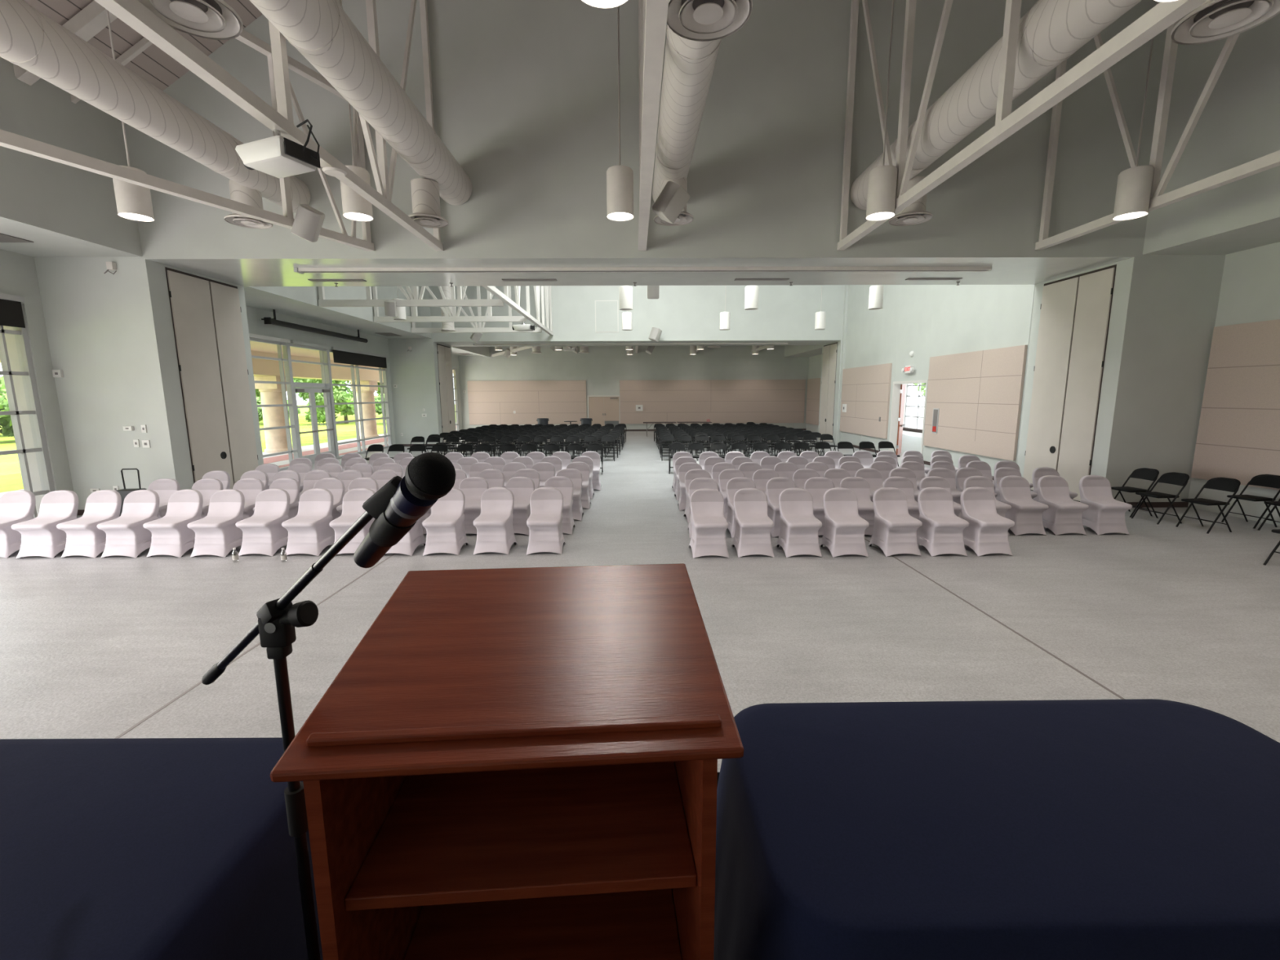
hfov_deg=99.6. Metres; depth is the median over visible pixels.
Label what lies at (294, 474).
folding chair
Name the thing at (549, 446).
folding chair
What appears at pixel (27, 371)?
window
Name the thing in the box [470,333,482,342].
wall speaker
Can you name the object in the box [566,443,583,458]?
folding chair
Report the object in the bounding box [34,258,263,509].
wall
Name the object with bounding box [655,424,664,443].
folding chair
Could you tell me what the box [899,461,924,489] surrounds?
folding chair
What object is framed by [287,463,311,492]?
folding chair
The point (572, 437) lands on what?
folding chair
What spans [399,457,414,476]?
folding chair
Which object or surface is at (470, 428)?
folding chair
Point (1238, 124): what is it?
wall
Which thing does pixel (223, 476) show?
folding chair
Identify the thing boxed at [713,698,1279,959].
tablecloth
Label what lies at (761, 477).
folding chair
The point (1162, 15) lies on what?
roof truss
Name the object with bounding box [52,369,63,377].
wall sensor
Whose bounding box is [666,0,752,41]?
air diffuser
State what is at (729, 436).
folding chair
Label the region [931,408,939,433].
fire extinguisher cabinet
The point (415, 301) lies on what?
truss
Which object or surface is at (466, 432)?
folding chair
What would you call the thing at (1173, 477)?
folding chair
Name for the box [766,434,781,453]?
folding chair
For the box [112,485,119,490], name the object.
power outlet
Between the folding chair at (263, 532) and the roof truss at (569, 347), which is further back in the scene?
the roof truss at (569, 347)
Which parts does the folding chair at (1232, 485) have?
leg, seat, backrest, leg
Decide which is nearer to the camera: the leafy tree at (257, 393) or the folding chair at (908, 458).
the folding chair at (908, 458)
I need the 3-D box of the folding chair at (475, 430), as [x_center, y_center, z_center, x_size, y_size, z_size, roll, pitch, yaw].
[-6.470,-1.588,21.456,0.454,0.818,0.559,0,9,1]
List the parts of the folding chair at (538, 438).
backrest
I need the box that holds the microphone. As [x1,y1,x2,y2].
[353,452,455,568]
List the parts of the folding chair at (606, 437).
backrest, seat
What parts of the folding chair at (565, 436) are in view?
backrest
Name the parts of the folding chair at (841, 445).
backrest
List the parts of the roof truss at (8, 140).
post, post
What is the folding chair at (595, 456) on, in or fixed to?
on the floor
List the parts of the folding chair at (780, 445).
backrest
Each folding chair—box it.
[0,489,35,558]
[11,489,78,559]
[56,489,121,558]
[97,489,159,558]
[142,488,203,557]
[147,478,180,519]
[186,488,244,557]
[191,478,223,518]
[201,470,230,489]
[232,478,264,519]
[235,488,289,556]
[240,470,268,489]
[253,478,300,519]
[254,463,279,488]
[272,470,300,485]
[281,488,334,555]
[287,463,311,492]
[288,457,312,467]
[298,469,331,500]
[311,453,335,470]
[313,477,344,531]
[316,457,339,470]
[318,462,342,477]
[328,488,375,554]
[336,470,364,494]
[336,477,378,514]
[341,453,361,471]
[344,457,367,471]
[349,462,373,477]
[364,444,383,460]
[368,452,389,466]
[371,469,397,489]
[373,457,395,472]
[378,462,403,477]
[386,517,426,555]
[387,444,404,458]
[393,452,413,463]
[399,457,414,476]
[407,435,424,457]
[408,444,426,453]
[421,507,431,533]
[422,487,469,555]
[425,435,439,453]
[426,434,439,453]
[431,444,448,453]
[435,432,451,453]
[440,434,456,454]
[444,435,459,455]
[444,452,463,462]
[449,431,461,452]
[451,432,466,453]
[451,462,462,469]
[453,468,466,488]
[455,429,468,450]
[456,444,472,455]
[457,457,478,477]
[458,434,473,456]
[458,476,488,533]
[461,431,475,453]
[462,435,478,457]
[466,427,476,445]
[466,432,480,455]
[468,462,493,477]
[470,452,490,462]
[471,429,483,449]
[473,487,517,555]
[475,431,489,453]
[475,434,490,456]
[475,443,492,457]
[477,468,504,488]
[478,427,488,442]
[480,435,495,456]
[482,431,496,452]
[484,429,497,449]
[484,456,505,471]
[485,426,497,443]
[490,434,505,456]
[491,430,503,451]
[497,426,508,444]
[497,429,509,450]
[497,435,513,456]
[498,431,512,453]
[499,443,516,457]
[500,451,519,464]
[502,462,526,487]
[505,476,534,535]
[506,427,516,442]
[506,433,520,454]
[509,430,519,449]
[511,456,533,468]
[513,428,524,444]
[513,468,539,489]
[515,431,528,454]
[515,435,530,453]
[520,430,533,452]
[520,443,537,456]
[523,433,537,456]
[526,451,545,464]
[526,486,565,555]
[528,428,537,446]
[530,431,542,453]
[531,462,555,488]
[533,435,546,456]
[536,430,546,444]
[538,433,552,454]
[539,428,551,450]
[540,456,562,475]
[542,443,559,457]
[544,475,575,534]
[545,431,558,455]
[546,427,556,444]
[549,430,561,453]
[549,435,564,456]
[551,451,571,469]
[555,433,569,453]
[556,428,566,446]
[556,468,583,520]
[558,427,569,444]
[561,431,573,455]
[564,430,577,452]
[565,435,579,456]
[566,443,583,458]
[566,462,591,509]
[568,428,579,444]
[571,456,594,498]
[572,433,586,455]
[573,426,582,444]
[575,426,586,443]
[577,431,589,453]
[580,430,592,451]
[581,451,601,490]
[582,428,595,447]
[583,435,597,452]
[586,426,597,445]
[586,443,603,474]
[589,433,603,453]
[592,431,604,453]
[594,430,606,451]
[598,428,608,446]
[600,426,609,446]
[600,435,614,461]
[604,424,613,434]
[604,433,617,457]
[607,431,620,454]
[608,430,621,452]
[610,428,622,449]
[613,426,624,445]
[614,424,625,443]
[616,423,626,441]
[653,423,662,441]
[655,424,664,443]
[655,425,665,445]
[656,426,666,447]
[657,428,666,448]
[658,431,672,454]
[659,432,673,457]
[661,435,675,459]
[668,442,684,473]
[669,426,678,436]
[671,427,682,443]
[671,451,693,491]
[672,429,684,445]
[674,456,696,500]
[675,431,688,453]
[676,432,690,453]
[677,462,702,511]
[678,435,692,455]
[681,425,692,442]
[683,426,694,443]
[683,469,711,523]
[685,427,695,445]
[688,429,701,451]
[688,442,704,457]
[688,477,718,537]
[688,488,728,558]
[690,431,704,454]
[693,425,705,442]
[694,432,708,455]
[695,434,710,460]
[697,426,708,443]
[698,451,719,469]
[699,427,711,445]
[702,429,712,448]
[703,456,725,479]
[706,425,715,444]
[706,431,720,454]
[710,442,727,457]
[711,426,722,443]
[711,432,724,454]
[711,434,727,455]
[711,462,735,491]
[714,427,727,448]
[717,429,730,451]
[718,468,745,519]
[723,431,736,452]
[724,426,733,444]
[724,451,744,463]
[726,476,755,537]
[727,432,741,453]
[728,427,738,446]
[730,434,745,455]
[730,442,748,457]
[731,456,752,469]
[731,488,773,557]
[733,429,746,451]
[736,426,746,442]
[737,462,761,480]
[738,431,751,451]
[742,427,753,445]
[743,432,758,454]
[746,429,759,450]
[746,434,762,457]
[750,426,760,441]
[750,451,769,464]
[752,442,768,453]
[752,468,778,495]
[753,431,767,451]
[756,427,769,448]
[760,432,774,455]
[760,456,782,470]
[762,429,775,450]
[763,426,772,440]
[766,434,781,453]
[766,476,795,537]
[769,430,784,453]
[770,427,783,448]
[773,441,791,457]
[773,462,798,479]
[775,488,822,557]
[776,432,791,454]
[777,429,791,449]
[777,451,796,462]
[784,427,795,444]
[784,434,799,454]
[785,430,800,453]
[786,456,808,469]
[792,428,805,448]
[792,468,819,488]
[793,441,810,456]
[794,432,809,452]
[799,450,819,462]
[800,430,816,451]
[803,434,818,454]
[804,462,828,477]
[804,476,835,535]
[809,431,824,454]
[812,455,835,469]
[814,441,831,456]
[819,487,869,557]
[820,434,837,454]
[823,468,850,488]
[824,450,844,468]
[837,441,854,456]
[838,455,861,468]
[839,461,863,476]
[839,476,875,535]
[852,450,873,467]
[854,467,882,502]
[858,441,876,457]
[868,487,922,556]
[869,461,893,487]
[873,455,896,468]
[876,450,899,467]
[878,441,900,466]
[883,476,919,533]
[888,467,919,502]
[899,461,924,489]
[901,455,927,477]
[902,450,930,474]
[916,487,968,556]
[919,475,961,516]
[927,467,962,518]
[930,449,958,471]
[930,455,953,465]
[930,461,956,488]
[955,466,996,497]
[958,454,992,478]
[960,486,1014,556]
[963,475,1011,535]
[965,460,995,492]
[993,466,1037,501]
[994,460,1033,488]
[999,475,1048,535]
[1031,466,1077,502]
[1037,475,1088,535]
[1079,475,1132,534]
[1111,467,1159,517]
[1130,471,1189,524]
[1175,477,1240,533]
[1221,474,1279,528]
[1257,498,1279,530]
[1262,528,1279,564]
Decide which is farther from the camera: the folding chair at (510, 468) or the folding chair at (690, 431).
the folding chair at (690, 431)
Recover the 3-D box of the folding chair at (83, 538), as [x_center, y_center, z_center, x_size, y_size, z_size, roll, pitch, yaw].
[-7.533,0.595,7.445,0.480,0.842,0.556,0,9,1]
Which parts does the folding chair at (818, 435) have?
backrest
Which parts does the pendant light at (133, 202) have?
lamp shade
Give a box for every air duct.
[0,0,310,212]
[249,0,472,205]
[652,24,721,201]
[849,0,1141,209]
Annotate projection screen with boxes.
[261,309,368,342]
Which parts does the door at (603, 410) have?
kick plate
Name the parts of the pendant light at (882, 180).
lamp shade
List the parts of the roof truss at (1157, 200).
post, post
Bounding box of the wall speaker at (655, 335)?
[648,327,662,342]
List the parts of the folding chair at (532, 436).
backrest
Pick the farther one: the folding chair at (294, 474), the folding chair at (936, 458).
the folding chair at (936, 458)
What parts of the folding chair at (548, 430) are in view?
backrest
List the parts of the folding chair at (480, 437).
backrest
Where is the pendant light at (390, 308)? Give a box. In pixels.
[384,300,397,316]
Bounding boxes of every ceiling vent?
[0,233,33,242]
[375,333,402,336]
[531,346,542,353]
[578,346,589,353]
[707,345,720,347]
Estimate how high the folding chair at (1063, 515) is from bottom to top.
0.842 m
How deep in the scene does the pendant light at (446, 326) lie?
19.82 m
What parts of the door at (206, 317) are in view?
flush pull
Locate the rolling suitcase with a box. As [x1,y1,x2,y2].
[116,468,146,516]
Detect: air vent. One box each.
[307,279,366,281]
[502,279,556,281]
[733,278,789,280]
[905,278,961,279]
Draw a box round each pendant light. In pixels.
[106,9,154,221]
[339,0,373,221]
[384,300,397,316]
[391,286,406,320]
[440,285,455,331]
[494,346,502,350]
[510,346,516,355]
[555,346,562,350]
[581,0,627,8]
[606,5,633,221]
[618,285,632,311]
[622,310,632,330]
[626,346,632,350]
[626,349,632,355]
[689,345,696,354]
[697,345,703,349]
[720,285,730,330]
[744,284,759,310]
[751,345,759,354]
[766,345,773,349]
[814,284,826,329]
[866,0,897,220]
[867,284,884,310]
[1112,1,1158,220]
[1154,0,1177,2]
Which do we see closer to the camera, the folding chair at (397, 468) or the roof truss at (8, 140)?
the roof truss at (8, 140)
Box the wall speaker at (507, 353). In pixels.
[503,348,510,357]
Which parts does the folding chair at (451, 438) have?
backrest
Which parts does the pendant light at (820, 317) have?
lamp shade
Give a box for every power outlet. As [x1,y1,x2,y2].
[89,488,99,492]
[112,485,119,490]
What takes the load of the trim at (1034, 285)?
attached to the wall at (966, 318)
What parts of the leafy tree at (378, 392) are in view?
crown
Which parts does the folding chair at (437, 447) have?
backrest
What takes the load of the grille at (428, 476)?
attached to the microphone
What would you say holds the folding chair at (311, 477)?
on the floor
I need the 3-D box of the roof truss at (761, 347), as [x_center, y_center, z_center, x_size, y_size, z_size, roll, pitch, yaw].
[6.627,-8.062,28.227,0.130,2.260,6.880,0,9,-1]
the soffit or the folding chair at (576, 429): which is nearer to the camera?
the soffit
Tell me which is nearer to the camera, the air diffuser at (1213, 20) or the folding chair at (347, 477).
the air diffuser at (1213, 20)
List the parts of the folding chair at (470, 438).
backrest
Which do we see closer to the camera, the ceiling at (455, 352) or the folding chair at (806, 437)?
the folding chair at (806, 437)
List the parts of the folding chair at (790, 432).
backrest, seat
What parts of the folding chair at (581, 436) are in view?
backrest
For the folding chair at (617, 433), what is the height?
0.818 m
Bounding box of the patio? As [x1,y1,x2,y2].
[0,422,456,497]
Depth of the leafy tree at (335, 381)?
60.24 m
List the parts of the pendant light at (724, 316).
lamp shade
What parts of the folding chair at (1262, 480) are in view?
leg, seat, backrest, leg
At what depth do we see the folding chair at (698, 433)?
18.90 m
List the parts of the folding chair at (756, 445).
backrest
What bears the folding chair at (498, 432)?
on the floor
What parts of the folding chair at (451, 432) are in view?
backrest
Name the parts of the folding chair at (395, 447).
backrest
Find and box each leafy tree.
[255,388,260,398]
[293,377,334,401]
[333,380,346,391]
[341,380,386,420]
[913,382,925,395]
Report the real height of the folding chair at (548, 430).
0.818 m
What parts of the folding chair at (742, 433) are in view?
backrest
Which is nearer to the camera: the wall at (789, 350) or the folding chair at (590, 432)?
the folding chair at (590, 432)
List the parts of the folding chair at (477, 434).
backrest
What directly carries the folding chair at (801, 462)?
on the floor
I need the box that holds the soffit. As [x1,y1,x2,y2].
[145,256,1133,286]
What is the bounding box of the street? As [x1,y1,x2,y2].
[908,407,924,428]
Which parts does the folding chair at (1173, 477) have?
leg, seat, backrest, leg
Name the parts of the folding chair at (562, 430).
backrest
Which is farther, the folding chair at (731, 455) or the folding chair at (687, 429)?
the folding chair at (687, 429)
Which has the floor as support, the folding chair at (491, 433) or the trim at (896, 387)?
the folding chair at (491, 433)
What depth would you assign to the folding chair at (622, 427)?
23.43 m
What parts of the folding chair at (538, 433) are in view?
backrest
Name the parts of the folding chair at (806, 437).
backrest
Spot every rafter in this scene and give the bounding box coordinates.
[13,0,117,85]
[70,27,173,103]
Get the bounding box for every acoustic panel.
[466,380,586,424]
[619,379,805,423]
[805,377,820,425]
[840,363,892,439]
[923,345,1027,461]
[1191,319,1279,490]
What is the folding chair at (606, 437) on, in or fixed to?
on the floor
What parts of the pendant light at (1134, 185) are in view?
lamp shade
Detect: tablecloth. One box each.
[0,737,323,959]
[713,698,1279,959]
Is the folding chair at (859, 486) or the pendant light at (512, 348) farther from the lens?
the pendant light at (512, 348)
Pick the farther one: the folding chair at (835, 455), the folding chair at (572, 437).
the folding chair at (572, 437)
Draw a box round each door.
[164,266,258,488]
[293,384,335,462]
[436,343,455,443]
[586,395,620,431]
[818,342,837,442]
[896,384,906,454]
[1022,264,1116,502]
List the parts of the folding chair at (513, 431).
backrest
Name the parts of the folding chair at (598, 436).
backrest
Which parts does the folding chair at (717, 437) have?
backrest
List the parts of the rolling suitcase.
handle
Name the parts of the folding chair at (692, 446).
backrest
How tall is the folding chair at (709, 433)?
0.818 m
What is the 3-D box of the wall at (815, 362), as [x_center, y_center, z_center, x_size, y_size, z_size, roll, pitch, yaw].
[10.107,-5.921,28.605,0.200,7.000,6.900,0,9,-1]
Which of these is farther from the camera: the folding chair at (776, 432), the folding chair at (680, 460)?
the folding chair at (776, 432)
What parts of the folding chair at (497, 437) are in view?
seat, backrest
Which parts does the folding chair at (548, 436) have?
backrest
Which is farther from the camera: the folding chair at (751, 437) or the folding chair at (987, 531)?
the folding chair at (751, 437)
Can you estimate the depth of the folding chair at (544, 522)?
7.36 m
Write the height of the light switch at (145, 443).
0.140 m
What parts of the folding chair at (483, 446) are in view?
backrest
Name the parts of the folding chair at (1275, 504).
seat, leg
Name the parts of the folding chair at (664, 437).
backrest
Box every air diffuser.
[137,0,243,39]
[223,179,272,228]
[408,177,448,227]
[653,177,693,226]
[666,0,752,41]
[888,176,933,226]
[1170,0,1279,44]
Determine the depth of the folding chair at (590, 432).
20.70 m
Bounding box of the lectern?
[270,563,744,959]
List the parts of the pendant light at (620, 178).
lamp shade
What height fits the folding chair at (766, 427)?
0.818 m
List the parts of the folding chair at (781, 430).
backrest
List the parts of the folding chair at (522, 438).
backrest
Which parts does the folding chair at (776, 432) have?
backrest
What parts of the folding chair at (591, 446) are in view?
backrest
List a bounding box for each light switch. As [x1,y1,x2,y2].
[133,439,139,447]
[141,440,150,448]
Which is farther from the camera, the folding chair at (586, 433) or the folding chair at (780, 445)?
the folding chair at (586, 433)
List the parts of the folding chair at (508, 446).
backrest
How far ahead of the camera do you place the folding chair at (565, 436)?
18.86 m
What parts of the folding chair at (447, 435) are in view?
backrest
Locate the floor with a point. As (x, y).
(91, 647)
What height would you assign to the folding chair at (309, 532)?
0.842 m
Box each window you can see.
[0,303,54,518]
[249,337,391,471]
[453,368,459,431]
[904,382,925,429]
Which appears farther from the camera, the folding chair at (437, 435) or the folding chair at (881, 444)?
the folding chair at (437, 435)
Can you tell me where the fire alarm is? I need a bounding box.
[909,351,913,356]
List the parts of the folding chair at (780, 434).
backrest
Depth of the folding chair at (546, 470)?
10.54 m
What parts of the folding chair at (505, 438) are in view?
backrest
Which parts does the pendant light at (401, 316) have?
lamp shade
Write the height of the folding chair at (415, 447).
0.818 m
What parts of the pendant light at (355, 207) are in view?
lamp shade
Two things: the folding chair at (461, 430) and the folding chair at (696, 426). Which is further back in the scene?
the folding chair at (696, 426)
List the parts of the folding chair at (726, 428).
backrest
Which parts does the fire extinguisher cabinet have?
cabinet glass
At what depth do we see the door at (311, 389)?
17.43 m
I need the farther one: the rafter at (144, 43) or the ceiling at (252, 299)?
the ceiling at (252, 299)
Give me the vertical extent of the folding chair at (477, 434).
0.818 m
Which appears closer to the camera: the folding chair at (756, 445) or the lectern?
the lectern
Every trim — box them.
[114,533,424,738]
[836,284,848,444]
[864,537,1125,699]
[888,381,901,453]
[893,379,926,383]
[920,379,928,454]
[1016,284,1035,461]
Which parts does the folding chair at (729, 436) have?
backrest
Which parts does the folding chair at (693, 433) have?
backrest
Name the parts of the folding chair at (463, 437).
backrest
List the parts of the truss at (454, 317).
post, post, post, post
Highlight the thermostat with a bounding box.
[122,426,133,431]
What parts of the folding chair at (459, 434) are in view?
backrest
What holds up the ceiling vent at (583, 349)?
in the ceiling
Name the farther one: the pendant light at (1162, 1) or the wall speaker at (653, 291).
the wall speaker at (653, 291)
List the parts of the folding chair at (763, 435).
backrest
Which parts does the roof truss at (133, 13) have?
post, post, post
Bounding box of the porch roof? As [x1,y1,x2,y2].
[249,341,333,359]
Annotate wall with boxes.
[0,57,142,256]
[0,248,395,491]
[34,0,1225,258]
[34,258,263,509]
[244,285,456,444]
[387,284,844,346]
[451,346,489,356]
[452,354,458,368]
[453,368,462,430]
[458,345,808,429]
[784,345,822,356]
[805,354,822,432]
[817,340,842,444]
[840,284,1034,475]
[901,383,911,426]
[1016,256,1225,502]
[1142,10,1279,254]
[1187,241,1279,525]
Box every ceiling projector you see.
[235,119,320,178]
[511,321,536,331]
[562,346,577,351]
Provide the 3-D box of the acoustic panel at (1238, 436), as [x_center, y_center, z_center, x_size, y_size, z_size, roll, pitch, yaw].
[10.289,-0.471,3.991,0.061,2.700,11.780,0,9,-1]
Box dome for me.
[321,166,346,177]
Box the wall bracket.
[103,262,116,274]
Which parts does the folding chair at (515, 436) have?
backrest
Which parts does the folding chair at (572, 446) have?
backrest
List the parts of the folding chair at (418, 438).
backrest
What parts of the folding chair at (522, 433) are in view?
seat, backrest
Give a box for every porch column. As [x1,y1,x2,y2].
[3,325,43,515]
[253,376,293,453]
[350,381,378,438]
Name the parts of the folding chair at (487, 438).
backrest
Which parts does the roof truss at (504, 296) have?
post, post, post, post, post, post, post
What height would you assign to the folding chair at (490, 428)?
0.818 m
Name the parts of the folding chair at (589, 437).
backrest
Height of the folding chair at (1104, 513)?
0.842 m
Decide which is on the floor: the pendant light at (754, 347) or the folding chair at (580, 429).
the folding chair at (580, 429)
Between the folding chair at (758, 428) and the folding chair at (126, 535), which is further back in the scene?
the folding chair at (758, 428)
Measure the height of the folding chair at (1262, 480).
0.818 m
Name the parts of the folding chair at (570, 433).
backrest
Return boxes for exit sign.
[901,364,914,373]
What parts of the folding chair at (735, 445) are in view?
backrest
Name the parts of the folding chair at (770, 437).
backrest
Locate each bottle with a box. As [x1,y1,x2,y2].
[231,547,239,559]
[280,547,287,559]
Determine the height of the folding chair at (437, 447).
0.818 m
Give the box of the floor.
[0,430,1279,772]
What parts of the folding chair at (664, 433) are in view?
backrest, seat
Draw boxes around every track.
[293,266,991,274]
[473,342,787,346]
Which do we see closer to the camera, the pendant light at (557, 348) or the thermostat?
the thermostat
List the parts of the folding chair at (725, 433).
backrest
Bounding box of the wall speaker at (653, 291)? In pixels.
[647,285,659,298]
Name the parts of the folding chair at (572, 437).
backrest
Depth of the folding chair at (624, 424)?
25.28 m
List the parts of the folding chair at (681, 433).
backrest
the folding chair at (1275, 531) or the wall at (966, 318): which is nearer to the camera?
the folding chair at (1275, 531)
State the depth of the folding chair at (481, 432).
20.66 m
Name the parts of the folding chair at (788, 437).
backrest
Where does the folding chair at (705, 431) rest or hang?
on the floor
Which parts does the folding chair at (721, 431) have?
backrest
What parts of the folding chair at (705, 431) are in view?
backrest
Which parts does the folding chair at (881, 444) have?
backrest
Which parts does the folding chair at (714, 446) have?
backrest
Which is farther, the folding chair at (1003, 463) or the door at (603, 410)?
the door at (603, 410)
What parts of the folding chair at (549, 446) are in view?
backrest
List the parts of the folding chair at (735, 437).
backrest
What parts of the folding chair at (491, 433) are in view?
backrest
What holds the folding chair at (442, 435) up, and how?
on the floor
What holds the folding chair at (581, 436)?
on the floor
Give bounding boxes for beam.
[0,350,382,382]
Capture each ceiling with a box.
[0,222,124,257]
[23,0,262,90]
[244,288,425,338]
[451,348,479,355]
[791,348,822,356]
[1155,221,1279,254]
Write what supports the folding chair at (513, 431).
on the floor
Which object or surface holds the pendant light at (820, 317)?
hanging from the ceiling
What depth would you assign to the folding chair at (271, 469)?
10.50 m
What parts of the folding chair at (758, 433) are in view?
backrest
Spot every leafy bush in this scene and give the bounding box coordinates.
[0,377,14,437]
[256,395,300,418]
[304,386,354,423]
[373,394,386,419]
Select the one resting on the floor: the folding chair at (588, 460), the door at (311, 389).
the folding chair at (588, 460)
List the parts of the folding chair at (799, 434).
backrest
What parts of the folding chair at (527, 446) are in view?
backrest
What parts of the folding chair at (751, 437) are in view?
backrest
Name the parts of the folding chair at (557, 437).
backrest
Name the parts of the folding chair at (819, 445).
backrest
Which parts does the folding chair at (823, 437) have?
backrest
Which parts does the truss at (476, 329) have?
post, post, post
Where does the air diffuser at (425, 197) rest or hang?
hanging from the air duct at (322, 31)
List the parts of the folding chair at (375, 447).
backrest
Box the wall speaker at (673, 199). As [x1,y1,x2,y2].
[652,181,689,223]
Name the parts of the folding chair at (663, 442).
seat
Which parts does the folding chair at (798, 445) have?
backrest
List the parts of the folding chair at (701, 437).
backrest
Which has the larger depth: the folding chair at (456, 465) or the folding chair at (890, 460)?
the folding chair at (890, 460)
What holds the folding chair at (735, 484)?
on the floor
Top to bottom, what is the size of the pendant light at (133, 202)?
3.230 m
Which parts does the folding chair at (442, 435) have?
backrest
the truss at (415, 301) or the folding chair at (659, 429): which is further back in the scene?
the folding chair at (659, 429)
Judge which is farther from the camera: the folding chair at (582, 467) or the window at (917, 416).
the window at (917, 416)
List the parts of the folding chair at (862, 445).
backrest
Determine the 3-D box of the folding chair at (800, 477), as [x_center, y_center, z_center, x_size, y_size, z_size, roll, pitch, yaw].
[2.897,0.258,9.282,0.480,0.842,0.556,0,9,2]
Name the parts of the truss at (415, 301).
post, post, post, post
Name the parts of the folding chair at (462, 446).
backrest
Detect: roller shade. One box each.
[0,293,25,328]
[248,333,289,342]
[290,340,330,349]
[331,346,386,368]
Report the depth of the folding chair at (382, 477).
9.57 m
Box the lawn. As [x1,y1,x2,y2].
[0,404,456,493]
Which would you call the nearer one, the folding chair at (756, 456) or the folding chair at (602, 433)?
the folding chair at (756, 456)
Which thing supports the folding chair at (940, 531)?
on the floor
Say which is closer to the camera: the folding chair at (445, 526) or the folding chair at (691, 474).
the folding chair at (445, 526)
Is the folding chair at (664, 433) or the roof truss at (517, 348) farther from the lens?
the roof truss at (517, 348)
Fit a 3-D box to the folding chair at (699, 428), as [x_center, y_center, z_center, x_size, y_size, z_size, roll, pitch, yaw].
[2.591,-1.792,22.482,0.454,0.818,0.559,0,9,0]
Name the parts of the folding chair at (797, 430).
backrest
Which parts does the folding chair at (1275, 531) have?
frame, seat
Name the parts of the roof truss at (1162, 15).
post, post, post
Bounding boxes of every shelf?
[344,761,696,911]
[404,888,681,959]
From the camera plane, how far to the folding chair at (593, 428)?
22.57 m
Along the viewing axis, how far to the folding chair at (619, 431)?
20.69 m
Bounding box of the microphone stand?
[201,475,416,959]
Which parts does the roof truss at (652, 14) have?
post, post, post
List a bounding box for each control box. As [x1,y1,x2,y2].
[635,404,642,410]
[842,404,846,412]
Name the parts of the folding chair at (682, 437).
backrest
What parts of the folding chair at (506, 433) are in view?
seat, backrest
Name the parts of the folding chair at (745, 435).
backrest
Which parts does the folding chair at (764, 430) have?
backrest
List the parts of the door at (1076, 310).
flush pull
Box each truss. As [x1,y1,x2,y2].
[0,29,374,251]
[93,0,443,251]
[318,285,504,306]
[372,285,526,322]
[408,285,542,333]
[481,285,553,335]
[491,346,534,356]
[565,346,577,353]
[638,0,668,250]
[751,345,766,352]
[836,0,1207,250]
[1035,18,1279,249]
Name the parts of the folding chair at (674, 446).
backrest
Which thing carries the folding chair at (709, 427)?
on the floor
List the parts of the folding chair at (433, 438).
backrest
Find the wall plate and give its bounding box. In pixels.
[141,424,146,432]
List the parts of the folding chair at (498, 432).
backrest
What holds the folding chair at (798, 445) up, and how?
on the floor
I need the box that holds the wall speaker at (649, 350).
[645,346,655,354]
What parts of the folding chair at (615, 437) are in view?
seat, backrest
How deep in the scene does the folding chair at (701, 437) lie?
17.99 m
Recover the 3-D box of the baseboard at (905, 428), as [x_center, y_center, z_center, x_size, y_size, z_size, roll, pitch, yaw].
[15.830,-1.474,22.134,0.380,0.160,21.400,0,9,-1]
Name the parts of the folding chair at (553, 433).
backrest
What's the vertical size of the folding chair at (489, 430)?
0.818 m
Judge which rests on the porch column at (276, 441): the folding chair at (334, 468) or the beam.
the beam
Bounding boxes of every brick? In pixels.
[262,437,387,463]
[278,444,384,467]
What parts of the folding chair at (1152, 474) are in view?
leg, seat, backrest, leg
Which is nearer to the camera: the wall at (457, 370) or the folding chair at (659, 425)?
the folding chair at (659, 425)
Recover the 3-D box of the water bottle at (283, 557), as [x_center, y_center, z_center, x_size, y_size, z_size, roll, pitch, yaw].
[-4.634,0.973,7.039,0.070,0.185,0.070,0,9,-1]
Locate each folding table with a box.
[643,422,676,436]
[676,421,711,424]
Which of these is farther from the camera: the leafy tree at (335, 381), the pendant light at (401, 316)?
the leafy tree at (335, 381)
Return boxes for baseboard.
[76,509,84,515]
[402,444,435,446]
[622,428,806,431]
[853,444,880,453]
[902,426,922,432]
[923,460,994,480]
[1126,502,1188,507]
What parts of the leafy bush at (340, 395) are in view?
stem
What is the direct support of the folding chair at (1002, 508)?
on the floor
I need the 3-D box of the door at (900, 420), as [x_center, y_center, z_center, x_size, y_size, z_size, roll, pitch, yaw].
[9.191,-2.120,18.991,0.130,2.430,0.990,5,10,32]
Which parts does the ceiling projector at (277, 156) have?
port panel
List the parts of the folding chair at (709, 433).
backrest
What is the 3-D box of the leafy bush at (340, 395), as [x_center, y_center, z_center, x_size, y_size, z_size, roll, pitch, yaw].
[-24.309,-6.135,44.438,4.764,2.965,6.225,0,9,0]
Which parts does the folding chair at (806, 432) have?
backrest, seat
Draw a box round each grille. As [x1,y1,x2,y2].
[404,452,455,500]
[648,327,658,339]
[652,181,679,212]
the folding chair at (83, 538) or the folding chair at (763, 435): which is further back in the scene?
the folding chair at (763, 435)
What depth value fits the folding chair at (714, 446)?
15.04 m
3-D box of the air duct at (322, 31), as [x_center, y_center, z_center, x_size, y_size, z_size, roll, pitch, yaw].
[-3.050,-4.099,3.780,0.592,0.592,10.810,0,9,-1]
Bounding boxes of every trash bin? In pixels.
[536,417,549,425]
[579,417,592,431]

